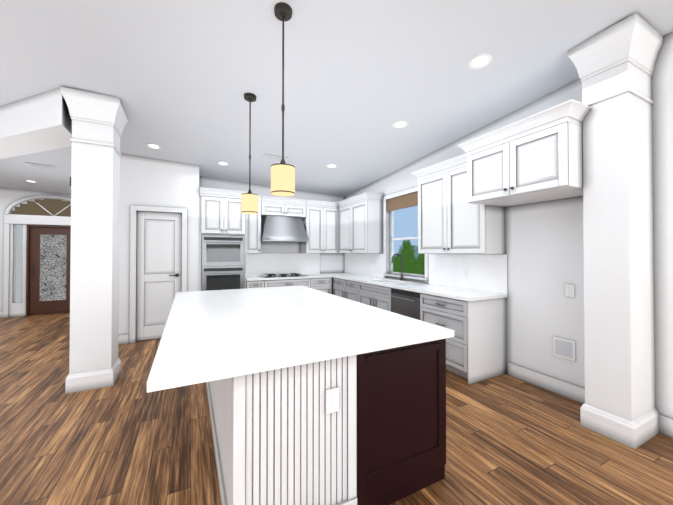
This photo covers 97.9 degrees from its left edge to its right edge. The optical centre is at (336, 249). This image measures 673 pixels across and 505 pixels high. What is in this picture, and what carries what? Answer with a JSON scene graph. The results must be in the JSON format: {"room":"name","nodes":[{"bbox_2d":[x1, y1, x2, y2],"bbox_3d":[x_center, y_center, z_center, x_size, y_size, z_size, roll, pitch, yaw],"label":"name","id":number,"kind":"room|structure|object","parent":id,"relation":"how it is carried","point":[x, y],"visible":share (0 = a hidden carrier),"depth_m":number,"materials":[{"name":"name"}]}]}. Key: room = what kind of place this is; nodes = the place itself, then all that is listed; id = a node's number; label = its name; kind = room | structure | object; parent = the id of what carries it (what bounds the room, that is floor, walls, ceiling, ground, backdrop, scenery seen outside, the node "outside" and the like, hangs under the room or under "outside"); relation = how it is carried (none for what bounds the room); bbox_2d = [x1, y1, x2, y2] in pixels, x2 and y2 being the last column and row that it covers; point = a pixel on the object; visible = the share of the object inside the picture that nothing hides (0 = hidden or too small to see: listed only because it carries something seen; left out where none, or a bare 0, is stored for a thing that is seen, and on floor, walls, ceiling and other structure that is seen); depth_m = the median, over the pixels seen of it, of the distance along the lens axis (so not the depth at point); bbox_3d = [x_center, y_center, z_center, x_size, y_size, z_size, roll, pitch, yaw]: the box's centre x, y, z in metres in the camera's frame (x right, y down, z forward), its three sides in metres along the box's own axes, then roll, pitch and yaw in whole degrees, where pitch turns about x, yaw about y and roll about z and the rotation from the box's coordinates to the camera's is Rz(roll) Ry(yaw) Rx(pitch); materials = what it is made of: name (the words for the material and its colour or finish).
{"room":"kitchen","nodes":[
{"label":"kitchen","id":0,"kind":"room"},
{"bbox_2d":[0,187,70,316],"bbox_3d":[-6.966,-0.532,6.466,4.200,4.000,0.150,0,-1,-27],"label":"wall","id":1,"kind":"structure","parent":0,"point":[8,196],"depth_m":6.35,"materials":[{"name":"paint"}]},
{"bbox_2d":[13,224,22,302],"bbox_3d":[-6.977,0.313,6.435,0.156,1.706,0.060,0,-1,-27],"label":"sidelight","id":2,"kind":"object","parent":1,"relation":"attached to","point":[18,229],"depth_m":6.42,"materials":[{"name":"glass"}]},
{"bbox_2d":[3,195,70,317],"bbox_3d":[-6.435,0.122,6.628,1.560,2.695,0.070,0,-1,-27],"label":"door frame","id":3,"kind":"structure","parent":1,"relation":"attached to","point":[9,218],"depth_m":6.35,"materials":[{"name":"paint"}]},
{"bbox_2d":[13,199,70,216],"bbox_3d":[-6.466,-0.945,6.702,1.396,0.407,0.044,0,-1,-27],"label":"transom window","id":4,"kind":"structure","parent":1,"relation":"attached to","point":[50,207],"depth_m":6.65,"materials":[{"name":"paint"}]},
{"bbox_2d":[26,225,70,315],"bbox_3d":[-6.465,0.468,6.684,0.852,2.004,0.150,0,-1,-27],"label":"front door","id":5,"kind":"structure","parent":1,"relation":"in","point":[48,249],"depth_m":6.64,"materials":[{"name":"brown wood"}]},
{"bbox_2d":[119,153,198,338],"bbox_3d":[-2.914,-0.551,4.734,1.250,4.000,0.120,0,-1,-27],"label":"wall","id":6,"kind":"structure","parent":0,"point":[148,181],"depth_m":4.65,"materials":[{"name":"paint"}]},
{"bbox_2d":[118,334,128,344],"bbox_3d":[-3.370,1.376,4.409,0.400,0.140,0.022,0,-1,-27],"label":"baseboard","id":7,"kind":"structure","parent":6,"relation":"attached to","point":[122,339],"depth_m":4.46,"materials":[{"name":"paint"}]},
{"bbox_2d":[129,205,186,342],"bbox_3d":[-2.860,0.387,4.740,0.780,2.125,0.140,0,-1,-27],"label":"door frame","id":8,"kind":"structure","parent":6,"relation":"attached to","point":[133,253],"depth_m":4.54,"materials":[{"name":"paint"}]},
{"bbox_2d":[136,211,181,340],"bbox_3d":[-2.848,0.420,4.716,0.622,2.034,0.093,0,-1,-27],"label":"pantry door","id":9,"kind":"structure","parent":6,"relation":"in","point":[159,259],"depth_m":4.71,"materials":[{"name":"paint"}]},
{"bbox_2d":[199,176,344,272],"bbox_3d":[-1.232,-0.534,6.266,3.130,4.000,0.150,0,-1,-27],"label":"wall","id":10,"kind":"structure","parent":0,"point":[332,262],"depth_m":6.28,"materials":[{"name":"paint"}]},
{"bbox_2d":[246,195,261,252],"bbox_3d":[-1.662,-0.472,5.728,0.312,1.105,0.421,0,-1,-27],"label":"upper cabinet","id":11,"kind":"object","parent":10,"relation":"attached to","point":[253,233],"visible":0.44,"depth_m":5.62,"materials":[{"name":"white wood"}]},
{"bbox_2d":[246,253,319,276],"bbox_3d":[-1.133,0.317,6.213,1.699,0.455,0.011,0,-1,-27],"label":"backsplash","id":12,"kind":"structure","parent":10,"relation":"attached to","point":[257,264],"depth_m":6.19,"materials":[{"name":"white tile"}]},
{"bbox_2d":[261,196,306,217],"bbox_3d":[-1.108,-0.845,6.010,0.920,0.355,0.421,0,-1,-27],"label":"upper cabinet","id":13,"kind":"object","parent":10,"relation":"attached to","point":[281,206],"visible":0.94,"depth_m":5.86,"materials":[{"name":"white wood"}]},
{"bbox_2d":[261,215,308,241],"bbox_3d":[-1.082,-0.408,5.955,0.926,0.510,0.530,0,-1,-27],"label":"range hood","id":14,"kind":"object","parent":10,"relation":"attached to","point":[282,229],"visible":0.88,"depth_m":5.80,"materials":[{"name":"metal"}]},
{"bbox_2d":[301,200,336,251],"bbox_3d":[-0.353,-0.465,6.395,0.770,1.104,0.402,0,-1,-27],"label":"upper cabinet","id":15,"kind":"object","parent":10,"relation":"attached to","point":[320,221],"depth_m":6.24,"materials":[{"name":"white wood"}]},
{"bbox_2d":[0,312,672,504],"bbox_3d":[-2.163,1.468,1.889,9.300,0.100,12.900,0,-1,-27],"label":"floor","id":16,"kind":"structure","parent":0,"point":[126,439],"depth_m":2.13,"materials":[{"name":"brown wood"}]},
{"bbox_2d":[60,86,127,393],"bbox_3d":[-2.594,-0.093,3.167,0.476,3.050,0.476,0,-1,-27],"label":"column","id":17,"kind":"structure","parent":16,"relation":"on","point":[99,121],"depth_m":3.02,"materials":[{"name":"paint"}]},
{"bbox_2d":[199,187,247,290],"bbox_3d":[-2.091,0.213,5.354,0.776,2.485,0.691,0,-1,-27],"label":"tall cabinet","id":18,"kind":"object","parent":16,"relation":"on","point":[220,213],"visible":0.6,"depth_m":5.10,"materials":[{"name":"white wood"}]},
{"bbox_2d":[201,235,243,290],"bbox_3d":[-2.088,0.286,5.347,0.696,1.050,0.646,0,-1,-27],"label":"wall oven","id":19,"kind":"object","parent":18,"relation":"in","point":[222,262],"visible":0.83,"depth_m":5.09,"materials":[{"name":"silver metal"}]},
{"bbox_2d":[246,281,265,288],"bbox_3d":[-1.615,1.019,5.622,0.315,0.880,0.622,0,-1,-27],"label":"base cabinet","id":20,"kind":"object","parent":16,"relation":"on","point":[249,284],"depth_m":5.35,"materials":[{"name":"white wood"}]},
{"bbox_2d":[266,277,313,288],"bbox_3d":[-1.062,1.022,5.900,1.048,0.880,0.622,0,-1,-27],"label":"base cabinet","id":21,"kind":"object","parent":16,"relation":"on","point":[306,281],"depth_m":5.69,"materials":[{"name":"white wood"}]},
{"bbox_2d":[246,273,329,280],"bbox_3d":[-0.993,0.562,5.932,1.699,0.041,0.635,0,-1,-27],"label":"countertop","id":22,"kind":"structure","parent":21,"relation":"on","point":[298,278],"depth_m":5.63,"materials":[{"name":"white stone"}]},
{"bbox_2d":[259,273,308,277],"bbox_3d":[-1.067,0.519,5.915,0.880,0.043,0.500,0,-1,-27],"label":"cooktop","id":23,"kind":"object","parent":22,"relation":"in","point":[282,275],"visible":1,"depth_m":5.87,"materials":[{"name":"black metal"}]},
{"bbox_2d":[314,277,331,293],"bbox_3d":[-0.443,1.026,6.210,0.462,0.880,0.622,0,-1,-27],"label":"base cabinet","id":24,"kind":"object","parent":16,"relation":"on","point":[323,284],"depth_m":5.96,"materials":[{"name":"white wood"}]},
{"bbox_2d":[206,338,445,504],"bbox_3d":[-0.472,0.988,2.695,1.257,0.879,2.646,0,-1,-27],"label":"kitchen island","id":25,"kind":"object","parent":16,"relation":"on","point":[316,397],"depth_m":1.50,"materials":[{"name":"white wood"}]},
{"bbox_2d":[147,286,453,392],"bbox_3d":[-0.597,0.527,2.646,1.590,0.040,2.710,0,-1,-27],"label":"island countertop","id":26,"kind":"structure","parent":25,"relation":"on","point":[212,335],"depth_m":1.74,"materials":[{"name":"white stone"}]},
{"bbox_2d":[332,277,355,300],"bbox_3d":[0.451,1.020,5.686,0.623,0.880,1.082,0,-1,-27],"label":"base cabinet","id":27,"kind":"object","parent":16,"relation":"on","point":[345,289],"depth_m":5.59,"materials":[{"name":"white wood"}]},
{"bbox_2d":[356,281,407,311],"bbox_3d":[0.857,1.011,4.876,0.623,0.880,0.982,0,-1,-27],"label":"base cabinet","id":28,"kind":"object","parent":16,"relation":"on","point":[377,296],"depth_m":4.68,"materials":[{"name":"white wood"}]},
{"bbox_2d":[391,288,420,319],"bbox_3d":[1.183,1.007,4.152,0.649,0.872,0.592,0,-1,-27],"label":"dishwasher","id":29,"kind":"object","parent":16,"relation":"on","point":[405,303],"visible":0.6,"depth_m":3.99,"materials":[{"name":"silver metal"}]},
{"bbox_2d":[420,293,505,383],"bbox_3d":[1.514,0.997,3.568,0.623,0.880,0.738,0,-1,-27],"label":"base cabinet","id":30,"kind":"object","parent":16,"relation":"on","point":[470,311],"depth_m":3.26,"materials":[{"name":"white wood"}]},
{"bbox_2d":[320,273,507,300],"bbox_3d":[0.799,0.552,4.983,0.636,0.041,3.940,0,-1,-27],"label":"countertop","id":31,"kind":"structure","parent":30,"relation":"on","point":[436,290],"depth_m":3.87,"materials":[{"name":"white stone"}]},
{"bbox_2d":[391,254,403,280],"bbox_3d":[1.030,0.302,4.908,0.229,0.456,0.097,0,-1,-27],"label":"faucet","id":32,"kind":"object","parent":31,"relation":"on","point":[401,278],"visible":1,"depth_m":4.95,"materials":[{"name":"silver metal"}]},
{"bbox_2d":[568,13,662,448],"bbox_3d":[2.220,-0.128,2.326,0.488,3.102,0.416,0,-1,-27],"label":"column","id":33,"kind":"structure","parent":16,"relation":"on","point":[614,65],"depth_m":2.22,"materials":[{"name":"paint"}]},
{"bbox_2d":[0,0,672,195],"bbox_3d":[-2.163,-1.755,1.924,9.300,1.351,12.900,0,-1,-27],"label":"ceiling","id":34,"kind":"structure","parent":0,"point":[179,78],"depth_m":2.67,"materials":[{"name":"paint"}]},
{"bbox_2d":[0,87,71,158],"bbox_3d":[-4.809,-1.616,3.836,4.580,0.790,0.420,0,-1,19],"label":"header beam","id":35,"kind":"structure","parent":34,"relation":"attached to","point":[41,122],"depth_m":3.12,"materials":[{"name":"paint"}]},
{"bbox_2d":[24,162,56,168],"bbox_3d":[-5.036,-1.424,4.994,0.360,0.042,0.161,0,-1,-27],"label":"ceiling vent","id":36,"kind":"object","parent":34,"relation":"in","point":[41,165],"visible":0.98,"depth_m":4.97,"materials":[{"name":"metal"}]},
{"bbox_2d":[146,143,161,148],"bbox_3d":[-2.644,-1.489,4.236,0.200,0.023,0.200,0,-1,-27],"label":"recessed light","id":37,"kind":"object","parent":34,"relation":"in","point":[152,145],"visible":1,"depth_m":4.24,"materials":[{"name":"paint"}]},
{"bbox_2d":[217,161,229,165],"bbox_3d":[-1.888,-1.429,4.887,0.200,0.023,0.200,0,-1,-27],"label":"recessed light","id":38,"kind":"object","parent":34,"relation":"in","point":[223,163],"visible":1,"depth_m":4.88,"materials":[{"name":"paint"}]},
{"bbox_2d":[241,93,257,213],"bbox_3d":[-0.899,-0.985,3.042,0.168,1.221,0.168,0,-1,-27],"label":"pendant light","id":39,"kind":"object","parent":34,"relation":"hanging from","point":[249,202],"visible":1,"depth_m":3.01,"materials":[{"name":"brown metal"}]},
{"bbox_2d":[263,153,287,160],"bbox_3d":[-0.964,-1.446,4.630,0.360,0.042,0.161,0,-1,-27],"label":"ceiling vent","id":40,"kind":"object","parent":34,"relation":"in","point":[272,157],"visible":0.83,"depth_m":4.60,"materials":[{"name":"metal"}]},
{"bbox_2d":[271,2,294,195],"bbox_3d":[-0.374,-1.033,2.053,0.168,1.297,0.168,0,-1,-27],"label":"pendant light","id":41,"kind":"object","parent":34,"relation":"hanging from","point":[282,178],"visible":1,"depth_m":2.01,"materials":[{"name":"brown metal"}]},
{"bbox_2d":[326,164,336,167],"bbox_3d":[-0.083,-1.415,4.987,0.200,0.023,0.200,0,-1,-27],"label":"recessed light","id":42,"kind":"object","parent":34,"relation":"in","point":[331,165],"visible":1,"depth_m":4.98,"materials":[{"name":"paint"}]},
{"bbox_2d":[392,120,408,127],"bbox_3d":[0.786,-1.536,3.604,0.200,0.023,0.200,0,-1,-27],"label":"recessed light","id":43,"kind":"object","parent":34,"relation":"in","point":[400,124],"visible":1,"depth_m":3.60,"materials":[{"name":"paint"}]},
{"bbox_2d":[468,53,492,68],"bbox_3d":[1.246,-1.629,2.539,0.200,0.023,0.200,0,-1,-27],"label":"recessed light","id":44,"kind":"object","parent":34,"relation":"in","point":[480,61],"visible":1,"depth_m":2.53,"materials":[{"name":"paint"}]},
{"bbox_2d":[345,31,672,418],"bbox_3d":[2.409,-0.573,2.666,0.150,4.000,9.850,0,-1,-27],"label":"wall","id":45,"kind":"structure","parent":0,"point":[544,246],"depth_m":2.90,"materials":[{"name":"paint"}]},
{"bbox_2d":[337,192,382,252],"bbox_3d":[0.435,-0.470,5.987,0.396,1.104,1.162,0,-1,-27],"label":"upper cabinet","id":46,"kind":"object","parent":45,"relation":"attached to","point":[353,224],"depth_m":5.60,"materials":[{"name":"white wood"}]},
{"bbox_2d":[383,187,428,282],"bbox_3d":[1.189,-0.235,5.010,0.145,1.525,1.140,0,-1,-27],"label":"kitchen window","id":47,"kind":"structure","parent":45,"relation":"in","point":[404,201],"depth_m":5.18,"materials":[{"name":"paint"}]},
{"bbox_2d":[345,253,506,292],"bbox_3d":[1.078,0.305,5.125,0.012,0.455,3.940,0,-1,-27],"label":"backsplash","id":48,"kind":"structure","parent":45,"relation":"attached to","point":[486,271],"depth_m":3.98,"materials":[{"name":"white tile"}]},
{"bbox_2d":[464,269,468,277],"bbox_3d":[1.707,0.320,3.843,0.010,0.120,0.075,0,-1,-27],"label":"outlet","id":49,"kind":"object","parent":48,"relation":"attached to","point":[466,273],"visible":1,"depth_m":3.84,"materials":[{"name":"paint"}]},
{"bbox_2d":[415,155,504,253],"bbox_3d":[1.559,-0.524,3.796,0.353,1.164,1.065,0,-1,-27],"label":"upper cabinet","id":50,"kind":"object","parent":45,"relation":"attached to","point":[446,225],"depth_m":3.65,"materials":[{"name":"white wood"}]},
{"bbox_2d":[463,103,588,206],"bbox_3d":[1.878,-0.804,2.840,0.643,0.624,0.926,0,-1,-27],"label":"upper cabinet","id":51,"kind":"object","parent":45,"relation":"attached to","point":[474,190],"depth_m":2.57,"materials":[{"name":"white wood"}]},
{"bbox_2d":[508,362,584,403],"bbox_3d":[2.161,1.360,2.952,0.017,0.140,0.880,0,-1,-27],"label":"baseboard","id":52,"kind":"structure","parent":45,"relation":"attached to","point":[565,389],"depth_m":2.96,"materials":[{"name":"paint"}]},
{"bbox_2d":[553,336,574,360],"bbox_3d":[2.215,0.969,2.855,0.010,0.190,0.190,0,-1,-27],"label":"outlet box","id":53,"kind":"object","parent":45,"relation":"attached to","point":[564,348],"visible":1,"depth_m":2.85,"materials":[{"name":"paint"}]},
{"bbox_2d":[565,284,574,296],"bbox_3d":[2.240,0.398,2.812,0.010,0.120,0.075,0,-1,-27],"label":"outlet","id":54,"kind":"object","parent":45,"relation":"attached to","point":[569,290],"visible":1,"depth_m":2.81,"materials":[{"name":"paint"}]},
{"bbox_2d":[659,414,672,437],"bbox_3d":[3.488,1.331,0.306,0.017,0.140,4.400,0,-1,-27],"label":"baseboard","id":55,"kind":"structure","parent":45,"relation":"attached to","point":[665,423],"depth_m":2.23,"materials":[{"name":"paint"}]},
{"label":"outside","id":56,"kind":"structure","parent":0,"visible":0},
{"bbox_2d":[393,206,424,274],"bbox_3d":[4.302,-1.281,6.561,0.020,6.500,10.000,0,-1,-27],"label":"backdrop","id":57,"kind":"structure","parent":56,"point":[405,222],"depth_m":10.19,"materials":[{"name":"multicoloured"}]}
]}

